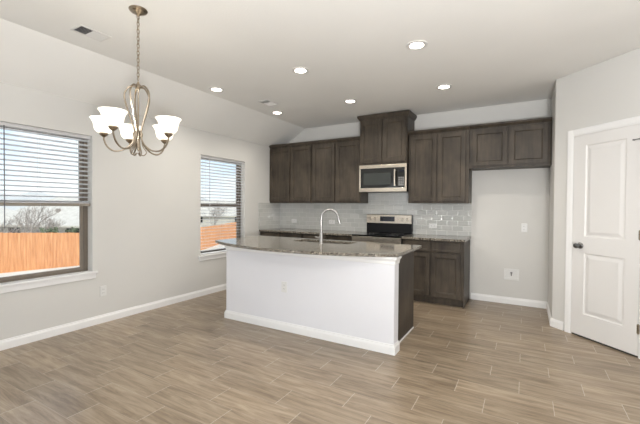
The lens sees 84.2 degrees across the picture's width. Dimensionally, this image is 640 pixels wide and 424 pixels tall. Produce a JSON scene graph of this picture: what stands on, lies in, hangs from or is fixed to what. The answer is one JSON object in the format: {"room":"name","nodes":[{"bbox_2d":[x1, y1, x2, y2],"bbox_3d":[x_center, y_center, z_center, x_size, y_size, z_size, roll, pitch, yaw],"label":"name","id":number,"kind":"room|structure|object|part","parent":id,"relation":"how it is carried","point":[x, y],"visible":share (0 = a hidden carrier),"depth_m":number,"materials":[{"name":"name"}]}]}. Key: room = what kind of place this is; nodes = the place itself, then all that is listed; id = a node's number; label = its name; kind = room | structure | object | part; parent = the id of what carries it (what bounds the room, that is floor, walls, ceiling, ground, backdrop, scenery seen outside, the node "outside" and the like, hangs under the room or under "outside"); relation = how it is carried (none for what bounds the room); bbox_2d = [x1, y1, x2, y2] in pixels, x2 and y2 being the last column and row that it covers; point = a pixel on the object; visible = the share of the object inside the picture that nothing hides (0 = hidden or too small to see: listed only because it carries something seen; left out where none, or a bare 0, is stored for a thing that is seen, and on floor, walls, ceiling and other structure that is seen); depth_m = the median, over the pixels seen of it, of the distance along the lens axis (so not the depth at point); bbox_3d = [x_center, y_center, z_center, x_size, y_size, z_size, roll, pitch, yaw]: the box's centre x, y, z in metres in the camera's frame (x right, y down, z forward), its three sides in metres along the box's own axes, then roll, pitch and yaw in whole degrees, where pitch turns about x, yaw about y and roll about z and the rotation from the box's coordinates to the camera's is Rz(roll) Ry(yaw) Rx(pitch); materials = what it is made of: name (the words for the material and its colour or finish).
{"room":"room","nodes":[
{"label":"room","id":0,"kind":"room"},
{"bbox_2d":[0,82,272,339],"bbox_3d":[-3.221,0.046,2.824,0.150,2.440,9.800,1,1,30],"label":"wall","id":1,"kind":"structure","parent":0,"point":[144,212],"depth_m":4.31,"materials":[{"name":"paint"}]},
{"bbox_2d":[0,126,97,293],"bbox_3d":[-2.797,-0.047,3.524,0.180,1.569,1.040,1,1,30],"label":"window","id":2,"kind":"structure","parent":1,"relation":"in","point":[47,278],"depth_m":3.77,"materials":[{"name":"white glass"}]},
{"bbox_2d":[0,121,89,228],"bbox_3d":[-2.789,-0.341,3.516,0.071,0.979,0.938,1,1,30],"label":"window blind","id":3,"kind":"object","parent":2,"relation":"attached to","point":[37,202],"visible":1,"depth_m":3.54,"materials":[{"name":"grey plastic"}]},
{"bbox_3d":[-2.796,-0.074,3.523,0.052,0.030,0.938,1,1,30],"label":"rail","id":4,"kind":"part","parent":3,"relation":"part of","materials":[{"name":"white plastic"}]},
{"bbox_3d":[-2.613,-0.425,3.828,0.057,0.718,0.002,1,1,30],"label":"ladder cord","id":5,"kind":"part","parent":3,"relation":"part of","materials":[{"name":"white fabric"}]},
{"bbox_3d":[-2.779,0.671,3.521,0.124,0.023,1.040,1,1,30],"label":"sill","id":6,"kind":"part","parent":2,"relation":"part of","materials":[{"name":"white paint"}]},
{"bbox_2d":[100,285,105,296],"bbox_3d":[-2.455,0.894,4.013,0.009,0.115,0.070,1,1,30],"label":"wall outlet","id":7,"kind":"object","parent":1,"relation":"attached to","point":[102,288],"visible":1,"depth_m":4.01,"materials":[{"name":"white plastic"}]},
{"bbox_2d":[0,284,225,350],"bbox_3d":[-2.658,1.212,3.666,0.015,0.092,6.180,1,1,30],"label":"baseboard","id":8,"kind":"structure","parent":1,"relation":"attached to","point":[23,339],"depth_m":3.95,"materials":[{"name":"white paint"}]},
{"bbox_2d":[198,158,240,260],"bbox_3d":[-1.568,-0.067,5.647,0.180,1.564,1.041,1,1,30],"label":"window","id":9,"kind":"structure","parent":1,"relation":"in","point":[209,256],"depth_m":5.79,"materials":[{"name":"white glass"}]},
{"bbox_3d":[-1.550,0.648,5.644,0.124,0.023,1.041,1,1,30],"label":"sill","id":10,"kind":"part","parent":9,"relation":"part of","materials":[{"name":"white paint"}]},
{"bbox_2d":[200,155,243,254],"bbox_3d":[-1.561,-0.109,5.643,0.071,1.479,0.939,1,1,30],"label":"window blind","id":11,"kind":"object","parent":9,"relation":"attached to","point":[202,156],"visible":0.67,"depth_m":5.60,"materials":[{"name":"grey plastic"}]},
{"bbox_3d":[-1.572,0.622,5.657,0.052,0.018,0.939,1,1,30],"label":"rail","id":12,"kind":"part","parent":11,"relation":"part of","materials":[{"name":"white"}]},
{"bbox_3d":[-1.566,-0.086,5.646,0.057,1.426,0.002,1,1,30],"label":"ladder cord","id":13,"kind":"part","parent":11,"relation":"part of","materials":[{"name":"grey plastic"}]},
{"bbox_2d":[258,203,279,229],"bbox_3d":[-0.936,0.071,6.614,0.007,0.481,0.650,1,1,30],"label":"tile backsplash","id":14,"kind":"structure","parent":1,"relation":"attached to","point":[268,213],"depth_m":6.58,"materials":[{"name":"white tile"}]},
{"bbox_2d":[0,0,639,145],"bbox_3d":[0.100,-1.364,0.886,7.800,0.490,9.800,1,1,30],"label":"ceiling","id":15,"kind":"structure","parent":0,"point":[490,52],"depth_m":3.28,"materials":[{"name":"paint"}]},
{"bbox_2d":[70,24,111,41],"bbox_3d":[-1.926,-1.500,2.982,0.170,0.012,0.250,1,1,30],"label":"ceiling vent","id":16,"kind":"object","parent":15,"relation":"in","point":[81,29],"visible":1,"depth_m":2.97,"materials":[{"name":"white metal"}]},
{"bbox_2d":[89,5,181,156],"bbox_3d":[-1.366,-0.957,2.651,0.598,1.079,0.631,0,1,-37],"label":"chandelier","id":17,"kind":"object","parent":15,"relation":"hanging from","point":[111,118],"visible":1,"depth_m":2.59,"materials":[{"name":"white glass"}]},
{"bbox_3d":[-1.578,-0.629,2.585,0.178,0.107,0.178,1,1,30],"label":"lamp shade","id":18,"kind":"part","parent":17,"relation":"part of","materials":[{"name":"white glass"}]},
{"bbox_3d":[-1.380,-0.624,2.362,0.178,0.107,0.178,1,1,30],"label":"lamp shade","id":19,"kind":"part","parent":17,"relation":"part of","materials":[{"name":"white glass"}]},
{"bbox_3d":[-1.472,-0.690,2.606,0.227,0.497,0.012,0,1,-12],"label":"arm","id":20,"kind":"part","parent":17,"relation":"part of","materials":[{"name":"silver metal"}]},
{"bbox_3d":[-1.366,-0.687,2.488,0.012,0.497,0.267,1,1,6],"label":"arm","id":21,"kind":"part","parent":17,"relation":"part of","materials":[{"name":"silver metal"}]},
{"bbox_3d":[-1.519,-0.632,2.826,0.178,0.107,0.178,1,1,30],"label":"lamp shade","id":22,"kind":"part","parent":17,"relation":"part of","materials":[{"name":"white glass"}]},
{"bbox_3d":[-1.440,-0.691,2.735,0.012,0.497,0.251,0,1,-41],"label":"arm","id":23,"kind":"part","parent":17,"relation":"part of","materials":[{"name":"silver metal"}]},
{"bbox_3d":[-1.346,-1.212,2.624,0.019,0.500,0.019,0,1,-15],"label":"chain","id":24,"kind":"part","parent":17,"relation":"part of","materials":[{"name":"silver metal"}]},
{"bbox_3d":[-1.295,-0.690,2.745,0.012,0.497,0.230,1,1,26],"label":"arm","id":25,"kind":"part","parent":17,"relation":"part of","materials":[{"name":"silver metal"}]},
{"bbox_3d":[-1.217,-0.688,2.601,0.252,0.497,0.012,1,1,13],"label":"arm","id":26,"kind":"part","parent":17,"relation":"part of","materials":[{"name":"silver metal"}]},
{"bbox_3d":[-1.248,-0.631,2.844,0.178,0.107,0.178,1,1,30],"label":"lamp shade","id":27,"kind":"part","parent":17,"relation":"part of","materials":[{"name":"white glass"}]},
{"bbox_3d":[-1.101,-0.625,2.575,0.178,0.107,0.178,1,1,30],"label":"lamp shade","id":28,"kind":"part","parent":17,"relation":"part of","materials":[{"name":"white glass"}]},
{"bbox_2d":[209,87,223,91],"bbox_3d":[-1.284,-1.518,4.401,0.188,0.010,0.188,1,1,30],"label":"recessed light","id":29,"kind":"object","parent":15,"relation":"in","point":[214,89],"visible":1,"depth_m":4.39,"materials":[{"name":"white"}]},
{"bbox_2d":[257,100,277,105],"bbox_3d":[-0.726,-1.521,4.945,0.170,0.012,0.250,1,1,30],"label":"ceiling vent","id":30,"kind":"object","parent":15,"relation":"in","point":[266,102],"visible":1,"depth_m":4.92,"materials":[{"name":"grey metal"}]},
{"bbox_2d":[271,111,282,114],"bbox_3d":[-0.662,-1.530,5.474,0.188,0.010,0.188,1,1,30],"label":"recessed light","id":31,"kind":"object","parent":15,"relation":"in","point":[272,112],"visible":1,"depth_m":5.45,"materials":[{"name":"white"}]},
{"bbox_2d":[292,67,308,73],"bbox_3d":[-0.207,-1.500,3.766,0.188,0.010,0.188,1,1,30],"label":"recessed light","id":32,"kind":"object","parent":15,"relation":"in","point":[298,70],"visible":1,"depth_m":3.75,"materials":[{"name":"white"}]},
{"bbox_2d":[343,99,356,103],"bbox_3d":[0.415,-1.512,4.851,0.188,0.010,0.188,1,1,30],"label":"recessed light","id":33,"kind":"object","parent":15,"relation":"in","point":[349,101],"visible":1,"depth_m":4.84,"materials":[{"name":"white"}]},
{"bbox_2d":[406,40,427,49],"bbox_3d":[0.863,-1.483,3.159,0.188,0.010,0.188,1,1,30],"label":"recessed light","id":34,"kind":"object","parent":15,"relation":"in","point":[418,44],"visible":1,"depth_m":3.15,"materials":[{"name":"white"}]},
{"bbox_2d":[436,84,451,89],"bbox_3d":[1.484,-1.495,4.243,0.188,0.010,0.188,1,1,30],"label":"recessed light","id":35,"kind":"object","parent":15,"relation":"in","point":[443,86],"visible":1,"depth_m":4.24,"materials":[{"name":"white"}]},
{"bbox_2d":[0,290,639,423],"bbox_3d":[0.079,1.380,0.928,7.800,0.120,9.800,1,1,30],"label":"floor","id":36,"kind":"structure","parent":0,"point":[184,362],"depth_m":2.81,"materials":[{"name":"brown tile"}]},
{"bbox_2d":[260,231,302,237],"bbox_3d":[-0.540,0.790,6.407,0.915,0.884,0.620,1,1,30],"label":"base cabinet","id":37,"kind":"object","parent":36,"relation":"on","point":[277,234],"visible":0.06,"depth_m":6.13,"materials":[{"name":"brown wood"}]},
{"bbox_3d":[-0.880,0.437,6.257,0.435,0.134,0.019,1,1,30],"label":"drawer","id":38,"kind":"part","parent":37,"relation":"part of","materials":[{"name":"brown wood"}]},
{"bbox_3d":[-0.491,0.443,6.032,0.435,0.134,0.019,1,1,30],"label":"drawer","id":39,"kind":"part","parent":37,"relation":"part of","materials":[{"name":"brown wood"}]},
{"bbox_2d":[259,228,362,235],"bbox_3d":[-0.144,0.340,6.156,1.829,0.030,0.635,1,1,30],"label":"countertop","id":40,"kind":"structure","parent":37,"relation":"on","point":[283,230],"depth_m":6.00,"materials":[{"name":"stone"}]},
{"bbox_2d":[224,241,413,355],"bbox_3d":[-0.024,0.830,4.055,2.111,0.883,0.846,1,1,30],"label":"kitchen island","id":41,"kind":"object","parent":36,"relation":"on","point":[367,303],"visible":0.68,"depth_m":3.59,"materials":[{"name":"white paint"}]},
{"bbox_2d":[281,281,286,292],"bbox_3d":[-0.384,0.803,3.795,0.070,0.115,0.009,1,1,30],"label":"wall outlet","id":42,"kind":"object","parent":41,"relation":"attached to","point":[283,284],"visible":1,"depth_m":3.79,"materials":[{"name":"white plastic"}]},
{"bbox_3d":[-0.199,1.229,3.764,2.094,0.092,0.144,1,1,30],"label":"island baseboard","id":43,"kind":"part","parent":41,"relation":"part of","materials":[{"name":"white paint"}]},
{"bbox_3d":[-0.195,0.428,3.748,2.111,0.070,0.152,1,1,30],"label":"moulding","id":44,"kind":"part","parent":41,"relation":"part of","materials":[{"name":"white paint"}]},
{"bbox_2d":[215,236,421,256],"bbox_3d":[-0.157,0.373,3.991,2.295,0.031,1.165,1,1,30],"label":"island countertop","id":45,"kind":"structure","parent":41,"relation":"on","point":[261,243],"depth_m":3.73,"materials":[{"name":"stone"}]},
{"bbox_2d":[315,208,340,243],"bbox_3d":[0.088,0.159,4.018,0.301,0.399,0.060,1,1,8],"label":"kitchen faucet","id":46,"kind":"object","parent":45,"relation":"on","point":[320,237],"visible":1,"depth_m":4.01,"materials":[{"name":"grey metal"}]},
{"bbox_3d":[0.109,0.100,4.013,0.216,0.280,0.025,1,1,9],"label":"spout","id":47,"kind":"part","parent":46,"relation":"part of","materials":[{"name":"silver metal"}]},
{"bbox_3d":[0.860,0.844,3.627,0.012,0.883,0.691,1,1,30],"label":"panel","id":48,"kind":"part","parent":41,"relation":"part of","materials":[{"name":"brown wood"}]},
{"bbox_3d":[0.863,1.278,3.626,0.008,0.014,0.683,1,1,30],"label":"shoe moulding","id":49,"kind":"part","parent":41,"relation":"part of","materials":[{"name":"white paint"}]},
{"bbox_2d":[303,234,351,240],"bbox_3d":[0.255,0.803,5.947,0.914,0.884,0.620,1,1,30],"label":"base cabinet","id":50,"kind":"object","parent":36,"relation":"on","point":[310,236],"visible":0.04,"depth_m":5.64,"materials":[{"name":"brown wood"}]},
{"bbox_3d":[-0.087,0.450,5.798,0.433,0.134,0.019,1,1,30],"label":"drawer","id":51,"kind":"part","parent":50,"relation":"part of","materials":[{"name":"brown wood"}]},
{"bbox_3d":[0.302,0.456,5.572,0.436,0.134,0.019,1,1,30],"label":"drawer","id":52,"kind":"part","parent":50,"relation":"part of","materials":[{"name":"brown wood"}]},
{"bbox_2d":[352,214,412,243],"bbox_3d":[0.958,0.650,5.470,0.761,1.215,0.721,1,1,30],"label":"range","id":53,"kind":"object","parent":36,"relation":"on","point":[381,228],"visible":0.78,"depth_m":5.59,"materials":[{"name":"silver metal"}]},
{"bbox_3d":[0.824,0.414,5.232,0.758,0.092,0.044,1,1,30],"label":"panel","id":54,"kind":"part","parent":53,"relation":"part of","materials":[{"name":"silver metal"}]},
{"bbox_2d":[352,232,411,237],"bbox_3d":[0.974,0.352,5.490,0.761,0.025,0.648,1,1,30],"label":"cooktop","id":55,"kind":"object","parent":53,"relation":"in","point":[365,234],"depth_m":5.36,"materials":[{"name":"black glass"}]},
{"bbox_3d":[1.102,0.111,5.704,0.746,0.139,0.012,1,1,30],"label":"control panel","id":56,"kind":"part","parent":53,"relation":"part of","materials":[{"name":"silver metal"}]},
{"bbox_2d":[402,239,469,308],"bbox_3d":[1.681,0.826,5.122,0.829,0.884,0.620,1,1,30],"label":"base cabinet","id":57,"kind":"object","parent":36,"relation":"on","point":[441,268],"visible":0.73,"depth_m":4.83,"materials":[{"name":"brown wood"}]},
{"bbox_3d":[1.353,0.473,4.964,0.372,0.134,0.019,1,1,30],"label":"drawer","id":58,"kind":"part","parent":57,"relation":"part of","materials":[{"name":"brown wood"}]},
{"bbox_3d":[1.349,0.855,4.969,0.372,0.590,0.022,1,1,30],"label":"door","id":59,"kind":"part","parent":57,"relation":"part of","materials":[{"name":"brown wood"}]},
{"bbox_2d":[402,234,470,241],"bbox_3d":[1.682,0.370,5.099,0.843,0.030,0.635,1,1,30],"label":"countertop","id":60,"kind":"structure","parent":57,"relation":"on","point":[413,236],"depth_m":4.95,"materials":[{"name":"stone"}]},
{"bbox_3d":[1.693,0.479,4.768,0.378,0.134,0.019,1,1,30],"label":"drawer","id":61,"kind":"part","parent":57,"relation":"part of","materials":[{"name":"brown wood"}]},
{"bbox_3d":[1.690,0.861,4.772,0.378,0.590,0.022,1,1,30],"label":"door","id":62,"kind":"part","parent":57,"relation":"part of","materials":[{"name":"brown wood"}]},
{"bbox_3d":[2.036,0.832,4.920,0.012,0.884,0.580,1,1,30],"label":"panel","id":63,"kind":"part","parent":57,"relation":"part of","materials":[{"name":"brown wood"}]},
{"bbox_2d":[289,99,550,301],"bbox_3d":[1.731,-0.177,5.530,5.705,2.880,0.150,1,1,30],"label":"wall","id":64,"kind":"structure","parent":0,"point":[502,200],"depth_m":4.96,"materials":[{"name":"paint"}]},
{"bbox_2d":[269,141,311,202],"bbox_3d":[-0.462,-0.696,6.495,0.920,1.065,0.365,1,1,30],"label":"upper cabinet","id":65,"kind":"object","parent":64,"relation":"attached to","point":[290,163],"visible":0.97,"depth_m":6.33,"materials":[{"name":"brown wood"}]},
{"bbox_3d":[-0.735,-0.675,6.471,0.450,0.960,0.022,1,1,30],"label":"door","id":66,"kind":"part","parent":65,"relation":"part of","materials":[{"name":"brown wood"}]},
{"bbox_3d":[-0.458,-1.201,6.488,0.920,0.055,0.365,1,1,30],"label":"crown moulding","id":67,"kind":"part","parent":65,"relation":"part of","materials":[{"name":"brown wood"}]},
{"bbox_3d":[-0.339,-0.669,6.242,0.420,0.960,0.022,1,1,30],"label":"door","id":68,"kind":"part","parent":65,"relation":"part of","materials":[{"name":"brown wood"}]},
{"bbox_2d":[311,136,367,202],"bbox_3d":[0.332,-0.683,6.036,0.911,1.065,0.365,1,1,30],"label":"upper cabinet","id":69,"kind":"object","parent":64,"relation":"attached to","point":[335,162],"visible":0.94,"depth_m":5.88,"materials":[{"name":"brown wood"}]},
{"bbox_3d":[0.059,-0.662,6.012,0.430,0.960,0.022,1,1,30],"label":"door","id":70,"kind":"part","parent":69,"relation":"part of","materials":[{"name":"brown wood"}]},
{"bbox_3d":[0.336,-1.188,6.028,0.911,0.055,0.365,1,1,30],"label":"crown moulding","id":71,"kind":"part","parent":69,"relation":"part of","materials":[{"name":"brown wood"}]},
{"bbox_3d":[0.450,-0.656,5.785,0.426,0.960,0.022,1,1,30],"label":"door","id":72,"kind":"part","parent":69,"relation":"part of","materials":[{"name":"brown wood"}]},
{"bbox_2d":[280,193,471,235],"bbox_3d":[0.718,0.037,6.027,3.444,0.700,0.007,1,1,30],"label":"tile backsplash","id":73,"kind":"structure","parent":64,"relation":"attached to","point":[451,219],"depth_m":5.87,"materials":[{"name":"white tile"}]},
{"bbox_2d":[429,224,436,227],"bbox_3d":[1.730,0.214,5.433,0.115,0.070,0.009,1,1,30],"label":"wall outlet","id":74,"kind":"object","parent":73,"relation":"attached to","point":[430,225],"visible":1,"depth_m":5.43,"materials":[{"name":"white plastic"}]},
{"bbox_2d":[357,110,416,165],"bbox_3d":[1.050,-1.121,5.583,0.833,0.775,0.420,1,1,30],"label":"upper cabinet","id":75,"kind":"object","parent":64,"relation":"attached to","point":[384,137],"visible":0.98,"depth_m":5.39,"materials":[{"name":"brown wood"}]},
{"bbox_3d":[0.794,-1.092,5.518,0.356,0.655,0.022,1,1,30],"label":"door","id":76,"kind":"part","parent":75,"relation":"part of","materials":[{"name":"brown wood"}]},
{"bbox_2d":[359,163,408,192],"bbox_3d":[1.035,-0.520,5.571,0.758,0.418,0.451,1,1,30],"label":"microwave","id":77,"kind":"object","parent":75,"relation":"attached to","point":[385,178],"visible":0.98,"depth_m":5.41,"materials":[{"name":"silver metal"}]},
{"bbox_3d":[0.903,-0.522,5.462,0.595,0.303,0.020,1,1,30],"label":"door","id":78,"kind":"part","parent":77,"relation":"part of","materials":[{"name":"black glass"}]},
{"bbox_3d":[1.211,-0.517,5.284,0.113,0.303,0.019,1,1,30],"label":"control panel","id":79,"kind":"part","parent":77,"relation":"part of","materials":[{"name":"black glass"}]},
{"bbox_3d":[1.053,-1.471,5.578,0.833,0.075,0.420,1,1,30],"label":"crown moulding","id":80,"kind":"part","parent":75,"relation":"part of","materials":[{"name":"brown wood"}]},
{"bbox_3d":[1.119,-1.087,5.330,0.356,0.655,0.022,1,1,30],"label":"door","id":81,"kind":"part","parent":75,"relation":"part of","materials":[{"name":"brown wood"}]},
{"bbox_2d":[408,125,471,203],"bbox_3d":[1.761,-0.660,5.209,0.838,1.065,0.365,1,1,30],"label":"upper cabinet","id":82,"kind":"object","parent":64,"relation":"attached to","point":[439,171],"visible":0.98,"depth_m":5.04,"materials":[{"name":"brown wood"}]},
{"bbox_3d":[1.511,-0.639,5.171,0.366,0.960,0.022,1,1,30],"label":"door","id":83,"kind":"part","parent":82,"relation":"part of","materials":[{"name":"brown wood"}]},
{"bbox_3d":[1.764,-1.165,5.202,0.838,0.055,0.365,1,1,30],"label":"crown moulding","id":84,"kind":"part","parent":82,"relation":"part of","materials":[{"name":"brown wood"}]},
{"bbox_3d":[1.847,-0.633,4.977,0.368,0.960,0.022,1,1,30],"label":"door","id":85,"kind":"part","parent":82,"relation":"part of","materials":[{"name":"brown wood"}]},
{"bbox_2d":[471,293,546,308],"bbox_3d":[2.614,1.232,4.939,0.945,0.092,0.015,1,1,30],"label":"baseboard","id":86,"kind":"structure","parent":64,"relation":"attached to","point":[483,297],"depth_m":4.92,"materials":[{"name":"white paint"}]},
{"bbox_2d":[469,117,551,170],"bbox_3d":[2.537,-0.885,4.757,0.947,0.590,0.365,1,1,30],"label":"upper cabinet","id":87,"kind":"object","parent":64,"relation":"attached to","point":[527,143],"visible":1,"depth_m":4.60,"materials":[{"name":"brown wood"}]},
{"bbox_3d":[2.263,-0.864,4.733,0.425,0.485,0.022,1,1,30],"label":"door","id":88,"kind":"part","parent":87,"relation":"part of","materials":[{"name":"brown wood"}]},
{"bbox_3d":[2.539,-1.152,4.753,0.947,0.055,0.365,1,1,30],"label":"crown moulding","id":89,"kind":"part","parent":87,"relation":"part of","materials":[{"name":"brown wood"}]},
{"bbox_3d":[2.650,-0.858,4.509,0.425,0.485,0.022,1,1,30],"label":"door","id":90,"kind":"part","parent":87,"relation":"part of","materials":[{"name":"brown wood"}]},
{"bbox_2d":[504,268,518,280],"bbox_3d":[2.654,0.868,4.910,0.183,0.153,0.017,1,1,30],"label":"box","id":91,"kind":"object","parent":64,"relation":"attached to","point":[509,274],"visible":1,"depth_m":4.91,"materials":[{"name":"white plastic"}]},
{"bbox_2d":[521,224,526,231],"bbox_3d":[2.785,0.216,4.832,0.070,0.115,0.009,1,1,30],"label":"wall outlet","id":92,"kind":"object","parent":64,"relation":"attached to","point":[523,226],"visible":1,"depth_m":4.83,"materials":[{"name":"white plastic"}]},
{"bbox_2d":[548,48,639,321],"bbox_3d":[3.506,-0.074,2.888,1.130,2.780,3.574,0,1,-30],"label":"wall","id":93,"kind":"structure","parent":0,"point":[607,91],"depth_m":3.78,"materials":[{"name":"paint"}]},
{"bbox_2d":[546,302,563,330],"bbox_3d":[2.806,1.253,3.685,0.404,0.092,2.070,0,1,1],"label":"baseboard","id":94,"kind":"structure","parent":93,"relation":"attached to","point":[554,323],"depth_m":3.97,"materials":[{"name":"white paint"}]},
{"bbox_2d":[564,116,639,358],"bbox_3d":[2.736,0.220,3.450,0.086,2.164,0.779,0,1,-15],"label":"door","id":95,"kind":"structure","parent":93,"relation":"in","point":[602,306],"depth_m":3.43,"materials":[{"name":"white paint"}]},
{"label":"outside","id":96,"kind":"structure","parent":0,"visible":0},
{"bbox_2d":[0,192,208,209],"bbox_3d":[-29.907,-0.697,57.380,131.256,7.865,171.763,1,1,30],"label":"ridge","id":97,"kind":"object","parent":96,"point":[26,193],"visible":0.03,"depth_m":78.97,"materials":[{"name":"white"}]},
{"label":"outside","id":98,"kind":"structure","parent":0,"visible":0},
{"bbox_2d":[0,244,225,276],"bbox_3d":[-22.956,2.121,48.648,79.850,2.600,130.000,1,1,30],"label":"ground","id":99,"kind":"structure","parent":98,"point":[218,246],"depth_m":17.61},
{"bbox_2d":[0,207,14,214],"bbox_3d":[-48.264,0.386,45.000,16.000,4.200,10.000,0,1,0],"label":"house","id":100,"kind":"structure","parent":99,"relation":"on","point":[1,208],"depth_m":46.97,"materials":[{"name":"white"}]},
{"bbox_2d":[0,207,30,232],"bbox_3d":[-19.359,1.240,21.825,2.558,3.251,2.488,0,1,-14],"label":"bare tree","id":101,"kind":"object","parent":99,"relation":"on","point":[12,220],"visible":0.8,"depth_m":22.23,"materials":[{"name":"grey plant"}]},
{"bbox_2d":[7,206,58,232],"bbox_3d":[-20.405,1.003,25.080,2.993,3.622,2.562,1,1,16],"label":"bare tree","id":102,"kind":"object","parent":99,"relation":"on","point":[41,207],"visible":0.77,"depth_m":25.16,"materials":[{"name":"grey plant"}]},
{"bbox_2d":[0,232,78,272],"bbox_3d":[-16.577,2.285,18.638,14.146,2.482,1.188,0,1,-7],"label":"wooden fence","id":103,"kind":"object","parent":99,"relation":"on","point":[18,251],"visible":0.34,"depth_m":18.34,"materials":[{"name":"brown wood"}]},
{"bbox_2d":[0,196,78,232],"bbox_3d":[-20.960,0.699,33.006,15.000,4.350,9.000,1,1,6],"label":"house","id":104,"kind":"structure","parent":99,"relation":"on","point":[69,215],"depth_m":29.91,"materials":[{"name":"white"}]},
{"bbox_2d":[17,211,64,232],"bbox_3d":[-17.220,1.373,21.863,1.681,3.008,3.042,1,1,7],"label":"bare tree","id":105,"kind":"object","parent":99,"relation":"on","point":[49,220],"visible":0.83,"depth_m":21.75,"materials":[{"name":"grey plant"}]},
{"bbox_2d":[40,227,58,243],"bbox_3d":[-15.985,1.897,20.844,1.813,2.061,1.292,1,1,30],"label":"evergreen shrub","id":106,"kind":"object","parent":99,"relation":"on","point":[55,230],"visible":0.16,"depth_m":20.78,"materials":[{"name":"green plant"}]},
{"bbox_2d":[37,217,64,232],"bbox_3d":[-19.788,1.509,26.196,1.905,2.568,1.775,0,1,-6],"label":"bare tree","id":107,"kind":"object","parent":99,"relation":"on","point":[52,227],"visible":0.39,"depth_m":25.96,"materials":[{"name":"grey plant"}]},
{"bbox_2d":[65,226,78,232],"bbox_3d":[-15.009,1.877,22.021,2.228,1.986,1.711,1,1,30],"label":"evergreen shrub","id":108,"kind":"object","parent":99,"relation":"on","point":[74,230],"visible":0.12,"depth_m":21.67,"materials":[{"name":"green plant"}]},
{"bbox_2d":[204,202,229,224],"bbox_3d":[-10.018,0.747,34.197,2.486,3.995,2.780,0,1,-3],"label":"bare tree","id":109,"kind":"object","parent":99,"relation":"on","point":[215,209],"visible":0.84,"depth_m":34.08,"materials":[{"name":"grey plant"}]},
{"bbox_2d":[200,222,235,249],"bbox_3d":[-6.714,1.674,26.212,2.268,1.722,13.496,1,1,16],"label":"wooden fence","id":110,"kind":"object","parent":99,"relation":"on","point":[218,229],"visible":0.3,"depth_m":23.36,"materials":[{"name":"brown wood"}]},
{"bbox_2d":[201,200,235,226],"bbox_3d":[-14.539,0.223,55.996,16.000,4.100,9.000,0,1,-17],"label":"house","id":111,"kind":"structure","parent":99,"relation":"on","point":[222,219],"depth_m":52.07,"materials":[{"name":"white"}]}
]}

